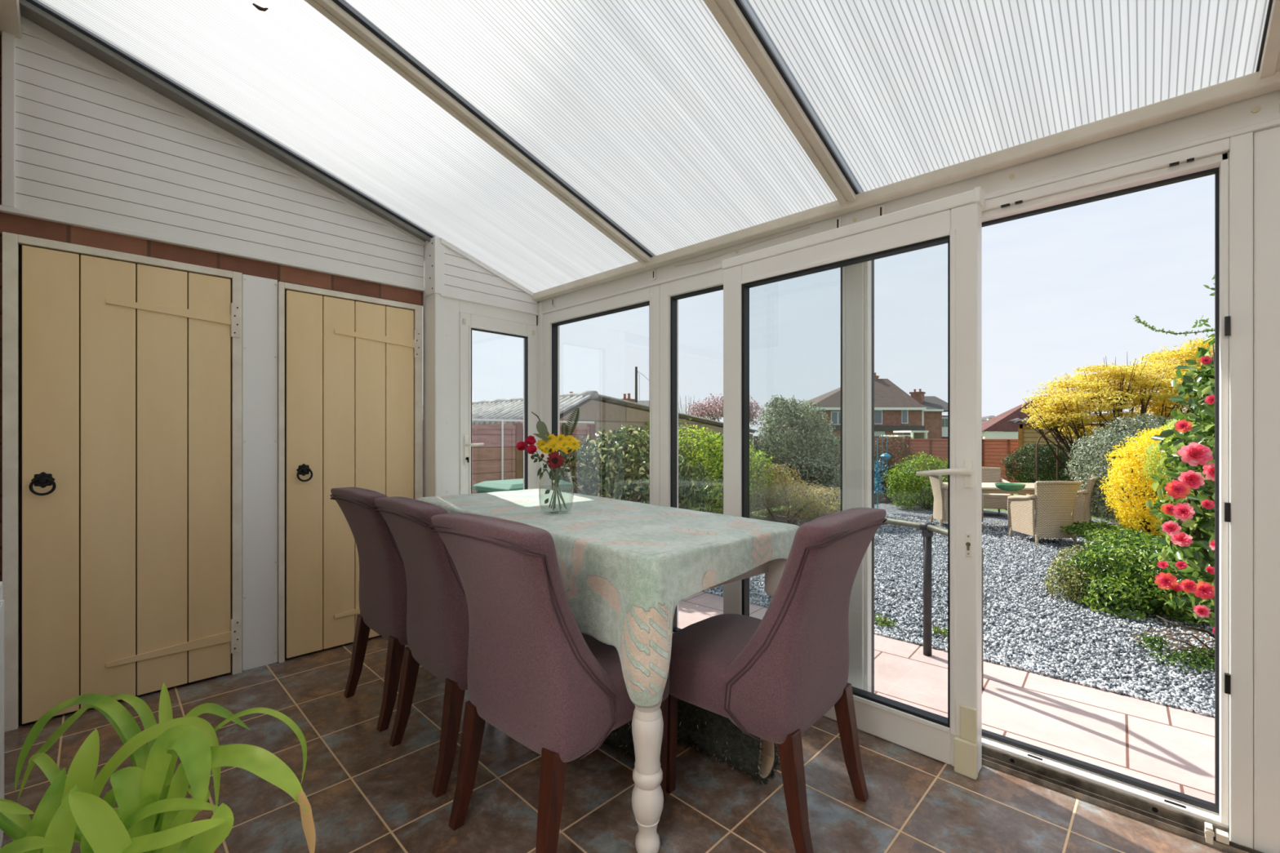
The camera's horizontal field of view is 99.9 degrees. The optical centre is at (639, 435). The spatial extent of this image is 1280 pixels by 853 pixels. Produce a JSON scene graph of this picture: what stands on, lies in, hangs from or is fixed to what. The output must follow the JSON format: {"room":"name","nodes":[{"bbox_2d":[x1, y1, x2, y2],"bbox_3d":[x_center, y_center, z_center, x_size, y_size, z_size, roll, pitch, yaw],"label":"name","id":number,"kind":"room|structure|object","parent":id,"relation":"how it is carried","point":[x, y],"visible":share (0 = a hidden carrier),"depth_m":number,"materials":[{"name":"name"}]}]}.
{"room":"sunroom","nodes":[
{"label":"sunroom","id":0,"kind":"room"},
{"bbox_2d":[0,35,422,581],"bbox_3d":[-1.969,-0.300,2.628,1.765,2.860,0.144,0,0,-45],"label":"wall","id":1,"kind":"structure","parent":0,"point":[9,223],"depth_m":2.36,"materials":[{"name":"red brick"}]},
{"bbox_2d":[2,231,242,732],"bbox_3d":[-2.162,0.177,2.305,0.740,1.905,0.054,0,0,-45],"label":"door","id":2,"kind":"structure","parent":1,"relation":"in","point":[122,375],"depth_m":2.26,"materials":[{"name":"beige"}]},
{"bbox_2d":[0,15,424,291],"bbox_3d":[-1.869,-1.250,2.611,1.643,0.791,0.040,0,0,-45],"label":"wall siding","id":3,"kind":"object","parent":1,"relation":"attached to","point":[86,144],"depth_m":2.35,"materials":[{"name":"beige"}]},
{"bbox_2d":[242,274,277,671],"bbox_3d":[-1.859,0.177,2.631,0.142,1.905,0.015,0,0,-45],"label":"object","id":4,"kind":"structure","parent":1,"relation":"attached to","point":[260,295],"depth_m":2.63,"materials":[{"name":"white"}]},
{"bbox_2d":[19,0,539,303],"bbox_3d":[-1.519,-1.274,2.954,0.219,0.819,2.620,0,0,43],"label":"trim","id":5,"kind":"structure","parent":1,"relation":"attached to","point":[30,10],"depth_m":2.36,"materials":[{"name":"grey plastic"}]},
{"bbox_2d":[277,281,422,662],"bbox_3d":[-1.539,0.182,2.920,0.716,1.895,0.055,0,0,-45],"label":"door","id":6,"kind":"structure","parent":1,"relation":"in","point":[350,371],"depth_m":2.84,"materials":[{"name":"beige"}]},
{"bbox_2d":[444,297,537,495],"bbox_3d":[-0.898,0.120,3.454,0.078,2.020,0.800,0,0,43],"label":"door frame","id":7,"kind":"structure","parent":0,"point":[452,307],"depth_m":3.19,"materials":[{"name":"white"}]},
{"bbox_2d":[422,236,444,497],"bbox_3d":[-1.220,-0.007,3.163,0.168,2.275,0.064,0,0,43],"label":"trim","id":8,"kind":"structure","parent":7,"relation":"attached to","point":[433,303],"depth_m":3.13,"materials":[{"name":"white"}]},
{"bbox_2d":[440,237,539,315],"bbox_3d":[-0.917,-0.977,3.382,0.038,0.333,0.730,0,0,43],"label":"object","id":9,"kind":"structure","parent":7,"relation":"attached to","point":[463,277],"depth_m":3.29,"materials":[{"name":"beige"}]},
{"bbox_2d":[459,312,537,494],"bbox_3d":[-0.881,0.197,3.406,0.099,1.866,0.555,0,0,43],"label":"door","id":10,"kind":"structure","parent":7,"relation":"in","point":[468,322],"depth_m":3.35,"materials":[{"name":"white plastic"}]},
{"bbox_2d":[537,301,542,488],"bbox_3d":[-0.644,0.115,3.654,0.035,2.030,0.100,0,0,43],"label":"trim","id":11,"kind":"structure","parent":7,"relation":"attached to","point":[540,304],"depth_m":3.62,"materials":[{"name":"white plastic"}]},
{"bbox_2d":[542,284,660,505],"bbox_3d":[-0.251,0.156,3.287,1.040,1.948,0.080,0,0,43],"label":"window","id":12,"kind":"structure","parent":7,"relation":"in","point":[651,296],"depth_m":3.18,"materials":[{"name":"white plastic"}]},
{"bbox_2d":[835,217,841,228],"bbox_3d":[0.819,-0.874,2.221,0.024,0.052,0.012,0,0,43],"label":"air vent","id":13,"kind":"object","parent":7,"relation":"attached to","point":[837,220],"visible":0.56,"depth_m":2.21,"materials":[{"name":"white plastic"}]},
{"bbox_2d":[878,204,884,216],"bbox_3d":[0.945,-0.874,2.103,0.024,0.052,0.012,0,0,43],"label":"air vent","id":14,"kind":"object","parent":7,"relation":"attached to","point":[881,208],"visible":0.56,"depth_m":2.10,"materials":[{"name":"white plastic"}]},
{"bbox_2d":[532,71,1279,302],"bbox_3d":[0.938,-0.926,2.164,4.440,0.045,0.202,0,0,43],"label":"trim","id":15,"kind":"structure","parent":7,"relation":"attached to","point":[1249,86],"depth_m":1.82,"materials":[{"name":"paint"}]},
{"bbox_2d":[539,89,1279,314],"bbox_3d":[0.944,-0.879,2.164,4.390,0.122,0.094,0,0,43],"label":"beam","id":16,"kind":"structure","parent":7,"relation":"attached to","point":[1260,113],"depth_m":1.76,"materials":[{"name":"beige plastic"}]},
{"bbox_2d":[0,635,1227,852],"bbox_3d":[0.030,1.190,1.345,4.800,0.120,2.600,0,0,43],"label":"floor","id":17,"kind":"structure","parent":0,"point":[364,793],"depth_m":1.71,"materials":[{"name":"tile"}]},
{"bbox_2d":[0,682,315,852],"bbox_3d":[-0.958,0.818,0.971,0.758,0.625,0.322,0,0,6],"label":"potted plant","id":18,"kind":"object","parent":17,"relation":"on","point":[154,811],"visible":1,"depth_m":0.93,"materials":[{"name":"green plant"}]},
{"bbox_2d":[329,487,408,732],"bbox_3d":[-0.968,0.672,2.365,0.475,0.916,0.616,0,0,44],"label":"dining chair","id":19,"kind":"object","parent":17,"relation":"on","point":[383,590],"visible":0.7,"depth_m":2.12,"materials":[{"name":"fabric"}]},
{"bbox_2d":[373,496,469,797],"bbox_3d":[-0.600,0.672,1.992,0.616,0.916,0.475,0,0,-44],"label":"dining chair","id":20,"kind":"object","parent":17,"relation":"on","point":[437,621],"visible":0.65,"depth_m":1.75,"materials":[{"name":"fabric"}]},
{"bbox_2d":[429,512,669,852],"bbox_3d":[-0.239,0.672,1.605,0.475,0.916,0.616,0,0,41],"label":"dining chair","id":21,"kind":"object","parent":17,"relation":"on","point":[555,689],"visible":0.99,"depth_m":1.39,"materials":[{"name":"fabric"}]},
{"bbox_2d":[604,720,635,759],"bbox_3d":[-0.209,1.000,2.098,0.748,0.297,0.162,0,0,43],"label":"rug","id":22,"kind":"object","parent":17,"relation":"on","point":[621,738],"visible":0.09,"depth_m":1.88,"materials":[{"name":"black carpet"}]},
{"bbox_2d":[631,558,786,852],"bbox_3d":[-0.285,0.727,2.295,0.724,0.806,1.742,0,0,-41],"label":"dining table","id":23,"kind":"object","parent":17,"relation":"on","point":[647,723],"visible":0.13,"depth_m":1.44,"materials":[{"name":"white wood"}]},
{"bbox_2d":[417,488,799,707],"bbox_3d":[-0.287,0.511,2.277,0.787,0.395,1.804,0,0,-41],"label":"tablecloth","id":24,"kind":"object","parent":23,"relation":"on","point":[625,567],"visible":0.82,"depth_m":1.60,"materials":[{"name":"green fabric"}]},
{"bbox_2d":[538,466,573,514],"bbox_3d":[-0.339,0.221,2.178,0.142,0.181,0.142,0,0,43],"label":"jar","id":25,"kind":"object","parent":24,"relation":"on","point":[548,512],"visible":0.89,"depth_m":2.17,"materials":[{"name":"clear glass"}]},
{"bbox_2d":[515,435,567,509],"bbox_3d":[-0.402,0.150,2.179,0.209,0.301,0.058,0,0,14],"label":"carnation spray","id":26,"kind":"object","parent":25,"relation":"in","point":[530,440],"visible":1,"depth_m":2.19,"materials":[{"name":"red"}]},
{"bbox_2d":[531,411,564,506],"bbox_3d":[-0.377,0.096,2.205,0.138,0.392,0.056,0,0,-10],"label":"eucalyptus sprig","id":27,"kind":"object","parent":25,"relation":"in","point":[541,427],"visible":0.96,"depth_m":2.21,"materials":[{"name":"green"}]},
{"bbox_2d":[533,448,575,511],"bbox_3d":[-0.342,0.176,2.187,0.164,0.250,0.077,0,0,15],"label":"leafy stems","id":28,"kind":"object","parent":25,"relation":"in","point":[547,491],"visible":0.94,"depth_m":2.18,"materials":[{"name":"green plant"}]},
{"bbox_2d":[546,451,564,511],"bbox_3d":[-0.343,0.182,2.172,0.043,0.236,0.057,0,0,43],"label":"gerbera","id":29,"kind":"object","parent":25,"relation":"in","point":[555,460],"visible":1,"depth_m":2.17,"materials":[{"name":"red plant"}]},
{"bbox_2d":[536,433,580,508],"bbox_3d":[-0.336,0.145,2.217,0.171,0.310,0.102,0,0,-24],"label":"chrysanthemum spray","id":30,"kind":"object","parent":25,"relation":"in","point":[565,443],"visible":0.98,"depth_m":2.21,"materials":[{"name":"yellow"}]},
{"bbox_2d":[548,407,580,507],"bbox_3d":[-0.321,0.087,2.226,0.060,0.411,0.140,0,0,43],"label":"fern sprig","id":31,"kind":"object","parent":25,"relation":"in","point":[576,416],"visible":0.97,"depth_m":2.26,"materials":[{"name":"green"}]},
{"bbox_2d":[676,698,779,785],"bbox_3d":[0.162,0.992,2.011,0.747,0.312,0.158,0,0,43],"label":"rug","id":32,"kind":"object","parent":17,"relation":"on","point":[713,734],"visible":0.4,"depth_m":1.82,"materials":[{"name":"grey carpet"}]},
{"bbox_2d":[660,264,852,686],"bbox_3d":[0.510,0.156,2.571,1.044,1.948,0.080,0,0,43],"label":"sliding door","id":33,"kind":"structure","parent":17,"relation":"on","point":[671,292],"depth_m":2.83,"materials":[{"name":"white plastic"}]},
{"bbox_2d":[666,507,887,852],"bbox_3d":[0.395,0.672,1.689,0.616,0.916,0.475,0,0,42],"label":"dining chair","id":34,"kind":"object","parent":17,"relation":"on","point":[774,677],"visible":0.98,"depth_m":1.48,"materials":[{"name":"fabric"}]},
{"bbox_2d":[852,132,1263,852],"bbox_3d":[1.376,0.156,1.733,1.370,1.948,0.114,0,0,43],"label":"door frame","id":35,"kind":"structure","parent":17,"relation":"on","point":[1225,824],"depth_m":1.51,"materials":[{"name":"white plastic"}]},
{"bbox_2d":[721,186,985,779],"bbox_3d":[0.752,0.154,2.140,1.044,1.952,0.128,0,0,45],"label":"door","id":36,"kind":"structure","parent":35,"relation":"attached to","point":[955,220],"depth_m":1.85,"materials":[{"name":"white plastic"}]},
{"bbox_2d":[1253,125,1279,852],"bbox_3d":[2.080,0.156,1.093,1.108,1.948,0.080,0,0,43],"label":"wall","id":37,"kind":"structure","parent":17,"relation":"on","point":[1266,143],"depth_m":1.43,"materials":[{"name":"white plastic"}]},
{"bbox_2d":[32,0,1269,293],"bbox_3d":[-0.266,-1.273,1.760,3.278,0.810,2.640,0,0,43],"label":"ceiling","id":38,"kind":"structure","parent":0,"point":[647,111],"depth_m":1.89,"materials":[{"name":"plastic"}]},
{"bbox_2d":[304,0,653,263],"bbox_3d":[-0.658,-1.274,2.143,0.071,0.819,2.620,0,0,43],"label":"trim","id":39,"kind":"structure","parent":38,"relation":"attached to","point":[334,11],"depth_m":2.09,"materials":[{"name":"paint"}]},
{"bbox_2d":[702,0,857,204],"bbox_3d":[0.135,-1.274,1.397,0.071,0.819,2.620,0,0,43],"label":"trim","id":40,"kind":"structure","parent":38,"relation":"attached to","point":[731,16],"depth_m":1.72,"materials":[{"name":"paint"}]},
{"bbox_3d":[-0.848,-0.345,0.449,4.850,2.950,0.132,0,0,43],"label":"wall","id":41,"kind":"structure","parent":0,"visible":0},
{"bbox_2d":[0,581,4,848],"bbox_3d":[-1.154,0.739,0.885,1.095,0.782,0.082,0,0,43],"label":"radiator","id":42,"kind":"object","parent":41,"relation":"attached to","point":[2,601],"visible":0.95,"depth_m":1.25,"materials":[{"name":"white"}]},
{"bbox_2d":[0,0,22,39],"bbox_3d":[-0.767,-1.575,0.498,4.600,0.080,0.075,0,0,43],"label":"trim","id":43,"kind":"structure","parent":41,"relation":"attached to","point":[10,10],"depth_m":1.98,"materials":[{"name":"paint"}]},
{"label":"outside","id":44,"kind":"structure","parent":0,"visible":0},
{"bbox_2d":[749,444,1214,520],"bbox_3d":[45.328,1.710,48.179,120.000,0.340,127.700,0,0,43],"label":"ground","id":45,"kind":"structure","parent":44,"point":[790,507],"depth_m":11.04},
{"bbox_2d":[471,418,595,493],"bbox_3d":[-2.057,0.672,5.176,0.090,1.695,4.320,0,0,43],"label":"fence","id":46,"kind":"object","parent":45,"relation":"on","point":[499,458],"visible":0.18,"depth_m":5.75,"materials":[{"name":"brown"}]},
{"bbox_2d":[635,366,648,402],"bbox_3d":[0.579,-1.109,33.952,1.853,6.479,0.219,0,0,3],"label":"telegraph pole","id":47,"kind":"object","parent":45,"relation":"on","point":[636,367],"visible":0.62,"depth_m":33.93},
{"bbox_2d":[684,393,764,428],"bbox_3d":[3.868,-0.172,23.919,3.699,3.483,2.340,0,0,11],"label":"blossom tree","id":48,"kind":"object","parent":45,"relation":"on","point":[708,408],"visible":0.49,"depth_m":23.76,"materials":[{"name":"pink plant"}]},
{"bbox_2d":[759,488,928,525],"bbox_3d":[3.847,1.526,10.793,2.281,0.108,12.000,0,0,36],"label":"flower bed","id":49,"kind":"object","parent":45,"relation":"on","point":[783,519],"visible":0.04,"depth_m":10.21,"materials":[{"name":"soil"}]},
{"bbox_2d":[643,418,777,514],"bbox_3d":[0.986,0.591,8.018,2.392,1.806,1.752,0,0,1],"label":"bush","id":50,"kind":"object","parent":49,"relation":"on","point":[715,469],"visible":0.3,"depth_m":7.82,"materials":[{"name":"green plant"}]},
{"bbox_2d":[749,462,840,524],"bbox_3d":[2.309,0.954,8.310,1.653,1.085,1.128,0,0,15],"label":"shrub","id":51,"kind":"object","parent":49,"relation":"on","point":[778,488],"visible":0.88,"depth_m":8.10,"materials":[{"name":"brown plant"}]},
{"bbox_2d":[752,395,840,511],"bbox_3d":[3.120,0.349,10.111,2.152,2.280,1.620,0,0,-18],"label":"bush","id":52,"kind":"object","parent":49,"relation":"on","point":[809,458],"visible":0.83,"depth_m":9.94,"materials":[{"name":"green plant"}]},
{"bbox_2d":[753,435,840,511],"bbox_3d":[4.428,0.745,13.331,0.254,1.470,7.117,0,0,36],"label":"fence","id":53,"kind":"object","parent":49,"relation":"on","point":[754,437],"visible":0.06,"depth_m":10.98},
{"bbox_2d":[783,497,834,524],"bbox_3d":[2.665,1.208,8.299,1.099,0.548,0.876,0,0,43],"label":"clump","id":54,"kind":"object","parent":49,"relation":"on","point":[810,519],"visible":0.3,"depth_m":8.31,"materials":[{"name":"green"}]},
{"bbox_2d":[874,433,926,500],"bbox_3d":[5.629,0.717,12.430,1.622,1.559,1.459,0,0,2],"label":"shrub","id":55,"kind":"object","parent":49,"relation":"on","point":[898,452],"visible":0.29,"depth_m":12.36,"materials":[{"name":"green plant"}]},
{"bbox_2d":[786,372,947,439],"bbox_3d":[28.162,-2.061,65.147,19.580,11.266,16.699,0,0,0],"label":"house","id":56,"kind":"structure","parent":45,"relation":"on","point":[895,410],"depth_m":60.52,"materials":[{"name":"orange brick"}]},
{"bbox_2d":[880,430,928,439],"bbox_3d":[21.509,0.880,43.498,2.680,2.541,3.000,0,0,0],"label":"carport","id":57,"kind":"object","parent":45,"relation":"on","point":[923,436],"visible":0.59,"depth_m":42.48,"materials":[{"name":"white"}]},
{"bbox_2d":[678,591,1214,803],"bbox_3d":[1.192,1.630,3.310,9.600,0.300,1.855,0,0,43],"label":"paving","id":58,"kind":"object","parent":45,"relation":"on","point":[1167,747],"visible":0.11,"depth_m":2.85,"materials":[{"name":"stone"}]},
{"bbox_2d":[471,478,574,493],"bbox_3d":[-1.013,0.938,4.688,0.570,1.085,0.684,0,0,43],"label":"box","id":59,"kind":"object","parent":58,"relation":"on","point":[486,486],"visible":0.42,"depth_m":4.52,"materials":[{"name":"teal plastic"}]},
{"bbox_2d":[471,390,757,514],"bbox_3d":[-1.617,0.426,10.425,5.710,2.108,5.431,0,0,43],"label":"garage","id":60,"kind":"structure","parent":58,"relation":"on","point":[609,413],"depth_m":7.85,"materials":[{"name":"concrete"}]},
{"bbox_2d":[883,517,983,688],"bbox_3d":[1.876,1.030,3.603,0.218,0.901,0.952,0,0,-25],"label":"handrail","id":61,"kind":"object","parent":58,"relation":"on","point":[927,528],"visible":0.61,"depth_m":3.60,"materials":[{"name":"metal"}]},
{"bbox_2d":[749,502,1214,704],"bbox_3d":[5.195,1.582,6.616,8.300,0.196,8.444,0,0,43],"label":"gravel bed","id":62,"kind":"object","parent":45,"relation":"on","point":[988,516],"visible":0.18,"depth_m":5.12,"materials":[{"name":"gravel"}]},
{"bbox_2d":[560,423,688,503],"bbox_3d":[-0.253,0.675,6.128,1.965,1.636,1.210,0,0,20],"label":"variegated laurel","id":63,"kind":"object","parent":62,"relation":"on","point":[590,476],"visible":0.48,"depth_m":5.89,"materials":[{"name":"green plant"}]},
{"bbox_2d":[874,434,892,508],"bbox_3d":[4.665,0.728,10.510,0.587,1.504,0.327,0,0,-14],"label":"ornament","id":64,"kind":"object","parent":62,"relation":"on","point":[885,456],"visible":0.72,"depth_m":10.48,"materials":[{"name":"teal paint"}]},
{"bbox_2d":[881,450,947,509],"bbox_3d":[5.844,0.899,10.989,1.618,1.180,1.389,0,0,21],"label":"shrub","id":65,"kind":"object","parent":62,"relation":"on","point":[906,479],"visible":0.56,"depth_m":10.79,"materials":[{"name":"green plant"}]},
{"bbox_2d":[928,475,983,528],"bbox_3d":[5.122,1.044,8.789,0.701,0.878,0.605,0,0,13],"label":"wicker armchair","id":66,"kind":"object","parent":62,"relation":"on","point":[940,491],"visible":0.36,"depth_m":8.66,"materials":[{"name":"wicker"}]},
{"bbox_2d":[702,512,1214,717],"bbox_3d":[3.803,1.472,6.537,5.412,0.051,6.533,0,0,43],"label":"slate chippings","id":67,"kind":"object","parent":62,"relation":"on","point":[1206,708],"visible":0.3,"depth_m":4.16,"materials":[{"name":"grey"}]},
{"bbox_2d":[640,455,718,513],"bbox_3d":[0.435,0.844,5.521,0.785,1.283,0.883,0,0,43],"label":"shrub","id":68,"kind":"object","parent":67,"relation":"on","point":[692,499],"visible":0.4,"depth_m":5.46,"materials":[{"name":"green plant"}]},
{"bbox_2d":[874,612,896,628],"bbox_3d":[1.891,1.412,4.156,0.172,0.142,0.122,0,0,43],"label":"weed","id":69,"kind":"object","parent":67,"relation":"on","point":[884,621],"visible":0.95,"depth_m":4.14,"materials":[{"name":"green plant"}]},
{"bbox_2d":[932,618,947,636],"bbox_3d":[2.219,1.426,3.955,0.182,0.129,0.136,0,0,43],"label":"weed","id":70,"kind":"object","parent":67,"relation":"on","point":[939,631],"visible":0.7,"depth_m":3.96,"materials":[{"name":"green plant"}]},
{"bbox_2d":[1134,632,1214,672],"bbox_3d":[3.556,1.409,3.499,0.499,0.159,0.496,0,0,43],"label":"seedling","id":71,"kind":"object","parent":67,"relation":"on","point":[1197,656],"visible":0.85,"depth_m":3.49,"materials":[{"name":"green plant"}]},
{"bbox_2d":[942,482,1035,500],"bbox_3d":[5.976,1.147,8.863,1.520,0.665,0.920,0,0,5],"label":"garden table","id":72,"kind":"object","parent":62,"relation":"on","point":[987,487],"visible":0.2,"depth_m":8.52,"materials":[{"name":"wicker"}]},
{"bbox_2d":[994,482,1025,491],"bbox_3d":[5.469,0.764,7.945,0.380,0.100,0.380,0,0,43],"label":"bowl","id":73,"kind":"object","parent":72,"relation":"on","point":[1002,486],"visible":1,"depth_m":7.84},
{"bbox_2d":[982,466,1013,513],"bbox_3d":[6.570,1.044,10.115,0.605,0.878,0.701,0,0,17],"label":"wicker armchair","id":74,"kind":"object","parent":62,"relation":"on","point":[989,474],"visible":0.33,"depth_m":9.87,"materials":[{"name":"wicker"}]},
{"bbox_2d":[1007,480,1082,545],"bbox_3d":[5.627,1.044,7.498,0.605,0.878,0.701,0,0,5],"label":"wicker armchair","id":75,"kind":"object","parent":62,"relation":"on","point":[1053,507],"visible":0.98,"depth_m":7.25,"materials":[{"name":"wicker"}]},
{"bbox_2d":[1042,543,1107,604],"bbox_3d":[4.119,1.273,5.042,0.475,0.445,1.067,0,0,43],"label":"ground cover","id":76,"kind":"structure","parent":62,"relation":"on","point":[1069,584],"depth_m":4.85,"materials":[{"name":"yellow plant"}]},
{"bbox_2d":[1073,475,1099,523],"bbox_3d":[6.593,1.044,8.252,0.605,0.878,0.701,0,0,-44],"label":"wicker armchair","id":77,"kind":"object","parent":62,"relation":"on","point":[1082,505],"visible":0.41,"depth_m":7.95,"materials":[{"name":"wicker"}]},
{"bbox_2d":[1055,525,1214,627],"bbox_3d":[4.520,1.182,4.922,1.129,0.650,1.861,0,0,40],"label":"evergreen shrub","id":78,"kind":"object","parent":62,"relation":"on","point":[1128,577],"visible":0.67,"depth_m":4.50,"materials":[{"name":"green plant"}]},
{"bbox_2d":[982,395,1050,439],"bbox_3d":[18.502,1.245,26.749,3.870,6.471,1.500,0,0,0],"label":"house","id":79,"kind":"structure","parent":45,"relation":"on","point":[997,427],"depth_m":26.18,"materials":[{"name":"red tile"}]},
{"bbox_2d":[874,435,1213,502],"bbox_3d":[10.280,0.770,12.970,14.560,1.520,0.100,0,0,43],"label":"fence","id":80,"kind":"object","parent":45,"relation":"on","point":[992,449],"visible":0.12,"depth_m":14.45,"materials":[{"name":"wood"}]},
{"bbox_2d":[997,441,1095,487],"bbox_3d":[9.044,0.805,11.563,2.344,1.382,1.317,0,0,-11],"label":"hedge","id":81,"kind":"object","parent":45,"relation":"on","point":[1047,460],"visible":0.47,"depth_m":11.37,"materials":[{"name":"green plant"}]},
{"bbox_2d":[1035,422,1093,513],"bbox_3d":[8.437,0.481,10.400,1.838,1.998,0.427,0,0,0],"label":"arch","id":82,"kind":"object","parent":45,"relation":"on","point":[1038,440],"visible":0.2,"depth_m":10.20,"materials":[{"name":"brown"}]},
{"bbox_2d":[1007,417,1168,501],"bbox_3d":[10.244,0.518,12.276,2.932,1.924,1.082,0,0,43],"label":"shed","id":83,"kind":"object","parent":45,"relation":"on","point":[1026,434],"visible":0.15,"depth_m":12.71,"materials":[{"name":"brown wood"}]},
{"bbox_2d":[1013,337,1214,514],"bbox_3d":[9.401,-0.171,10.148,4.603,3.363,2.652,0,0,-24],"label":"tree","id":84,"kind":"object","parent":45,"relation":"on","point":[1131,381],"visible":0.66,"depth_m":9.94,"materials":[{"name":"yellow plant"}]},
{"bbox_2d":[1084,521,1214,671],"bbox_3d":[6.771,1.527,5.300,3.800,0.106,7.800,0,0,43],"label":"flower bed","id":85,"kind":"object","parent":45,"relation":"on","point":[1169,626],"visible":0.06,"depth_m":3.98,"materials":[{"name":"stone"}]},
{"bbox_2d":[1058,519,1163,547],"bbox_3d":[5.891,1.303,6.733,0.929,0.396,1.527,0,0,27],"label":"ground cover","id":86,"kind":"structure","parent":85,"relation":"on","point":[1086,529],"depth_m":6.88,"materials":[{"name":"green plant"}]},
{"bbox_2d":[1064,413,1188,524],"bbox_3d":[7.913,0.558,8.738,3.032,1.880,1.208,0,0,-29],"label":"shrub","id":87,"kind":"object","parent":85,"relation":"on","point":[1097,469],"visible":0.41,"depth_m":8.39,"materials":[{"name":"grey plant"}]},
{"bbox_2d":[1098,425,1174,549],"bbox_3d":[6.512,0.662,6.848,1.482,1.656,0.884,0,0,-37],"label":"forsythia","id":88,"kind":"object","parent":85,"relation":"on","point":[1142,518],"visible":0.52,"depth_m":6.66,"materials":[{"name":"yellow"}]},
{"bbox_2d":[1133,275,1214,336],"bbox_3d":[3.719,0.212,3.288,0.979,2.543,0.511,0,0,-2],"label":"shoot","id":89,"kind":"object","parent":85,"relation":"on","point":[1204,321],"visible":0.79,"depth_m":3.50,"materials":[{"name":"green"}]},
{"bbox_2d":[1137,413,1214,524],"bbox_3d":[6.268,0.598,6.200,0.758,1.775,0.747,0,0,-1],"label":"shrub","id":90,"kind":"object","parent":85,"relation":"on","point":[1170,426],"visible":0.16,"depth_m":6.26,"materials":[{"name":"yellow plant"}]},
{"bbox_2d":[1145,333,1214,638],"bbox_3d":[3.741,0.391,3.555,1.324,2.195,0.713,0,0,-6],"label":"camellia","id":91,"kind":"object","parent":85,"relation":"on","point":[1194,575],"visible":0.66,"depth_m":3.48,"materials":[{"name":"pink plant"}]},
{"bbox_2d":[1154,572,1177,589],"bbox_3d":[3.138,0.870,3.208,0.039,0.101,0.104,0,0,-33],"label":"flower","id":92,"kind":"object","parent":91,"relation":"on","point":[1166,581],"depth_m":3.21,"materials":[{"name":"red plant"}]},
{"bbox_2d":[1161,503,1176,515],"bbox_3d":[3.252,0.454,3.300,0.075,0.069,0.044,0,0,43],"label":"flower","id":93,"kind":"object","parent":91,"relation":"on","point":[1168,508],"depth_m":3.30,"materials":[{"name":"red plant"}]},
{"bbox_2d":[1161,520,1181,535],"bbox_3d":[3.245,0.566,3.285,0.035,0.092,0.090,0,0,-35],"label":"flower","id":94,"kind":"object","parent":91,"relation":"on","point":[1171,527],"depth_m":3.29,"materials":[{"name":"pink plant"}]},
{"bbox_2d":[1164,480,1191,498],"bbox_3d":[3.252,0.327,3.252,0.114,0.112,0.066,0,0,43],"label":"flower","id":95,"kind":"object","parent":91,"relation":"on","point":[1176,489],"depth_m":3.25,"materials":[{"name":"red plant"}]},
{"bbox_2d":[1169,532,1193,546],"bbox_3d":[3.323,0.635,3.299,0.101,0.084,0.074,0,0,43],"label":"flower","id":96,"kind":"object","parent":91,"relation":"on","point":[1181,539],"depth_m":3.30,"materials":[{"name":"pink plant"}]},
{"bbox_2d":[1173,419,1192,432],"bbox_3d":[3.256,-0.057,3.226,0.038,0.083,0.082,0,0,-24],"label":"flower","id":97,"kind":"object","parent":91,"relation":"on","point":[1183,425],"depth_m":3.22,"materials":[{"name":"red plant"}]},
{"bbox_2d":[1172,502,1195,521],"bbox_3d":[3.280,0.462,3.246,0.046,0.113,0.102,0,0,-36],"label":"flower","id":98,"kind":"object","parent":91,"relation":"on","point":[1184,512],"depth_m":3.25,"materials":[{"name":"pink plant"}]},
{"bbox_2d":[1180,578,1197,593],"bbox_3d":[3.282,0.901,3.211,0.083,0.080,0.043,0,0,17],"label":"flower","id":99,"kind":"object","parent":91,"relation":"on","point":[1189,586],"depth_m":3.21,"materials":[{"name":"red plant"}]},
{"bbox_2d":[1177,470,1204,488],"bbox_3d":[3.381,0.272,3.297,0.117,0.120,0.042,0,0,43],"label":"flower","id":100,"kind":"object","parent":91,"relation":"on","point":[1193,479],"depth_m":3.29,"materials":[{"name":"pink plant"}]},
{"bbox_2d":[1177,442,1213,466],"bbox_3d":[3.387,0.114,3.281,0.156,0.147,0.086,0,0,43],"label":"flower","id":101,"kind":"object","parent":91,"relation":"on","point":[1194,454],"depth_m":3.28,"materials":[{"name":"pink plant"}]},
{"bbox_2d":[1193,604,1210,617],"bbox_3d":[3.420,1.071,3.271,0.074,0.074,0.040,0,0,43],"label":"flower","id":102,"kind":"object","parent":91,"relation":"on","point":[1202,611],"depth_m":3.27,"materials":[{"name":"pink plant"}]},
{"bbox_2d":[1194,581,1214,599],"bbox_3d":[3.411,0.938,3.249,0.110,0.106,0.058,0,0,43],"label":"flower","id":103,"kind":"object","parent":91,"relation":"on","point":[1206,590],"depth_m":3.25,"materials":[{"name":"red plant"}]},
{"bbox_2d":[1202,462,1214,481],"bbox_3d":[3.514,0.222,3.280,0.112,0.119,0.044,0,0,43],"label":"flower","id":104,"kind":"object","parent":91,"relation":"on","point":[1209,469],"depth_m":3.30,"materials":[{"name":"pink plant"}]},
{"bbox_2d":[1208,539,1214,550],"bbox_3d":[3.518,0.667,3.274,0.070,0.066,0.058,0,0,43],"label":"flower","id":105,"kind":"object","parent":91,"relation":"on","point":[1211,544],"depth_m":3.29,"materials":[{"name":"pink plant"}]},
{"bbox_3d":[1.335,-1.273,0.255,1.093,0.810,2.640,0,0,43],"label":"ceiling","id":106,"kind":"structure","parent":0,"visible":0},
{"bbox_2d":[1255,0,1279,79],"bbox_3d":[0.939,-1.274,0.640,0.071,0.819,2.620,0,0,43],"label":"trim","id":107,"kind":"structure","parent":106,"relation":"attached to","point":[1268,59],"depth_m":1.32,"materials":[{"name":"paint"}]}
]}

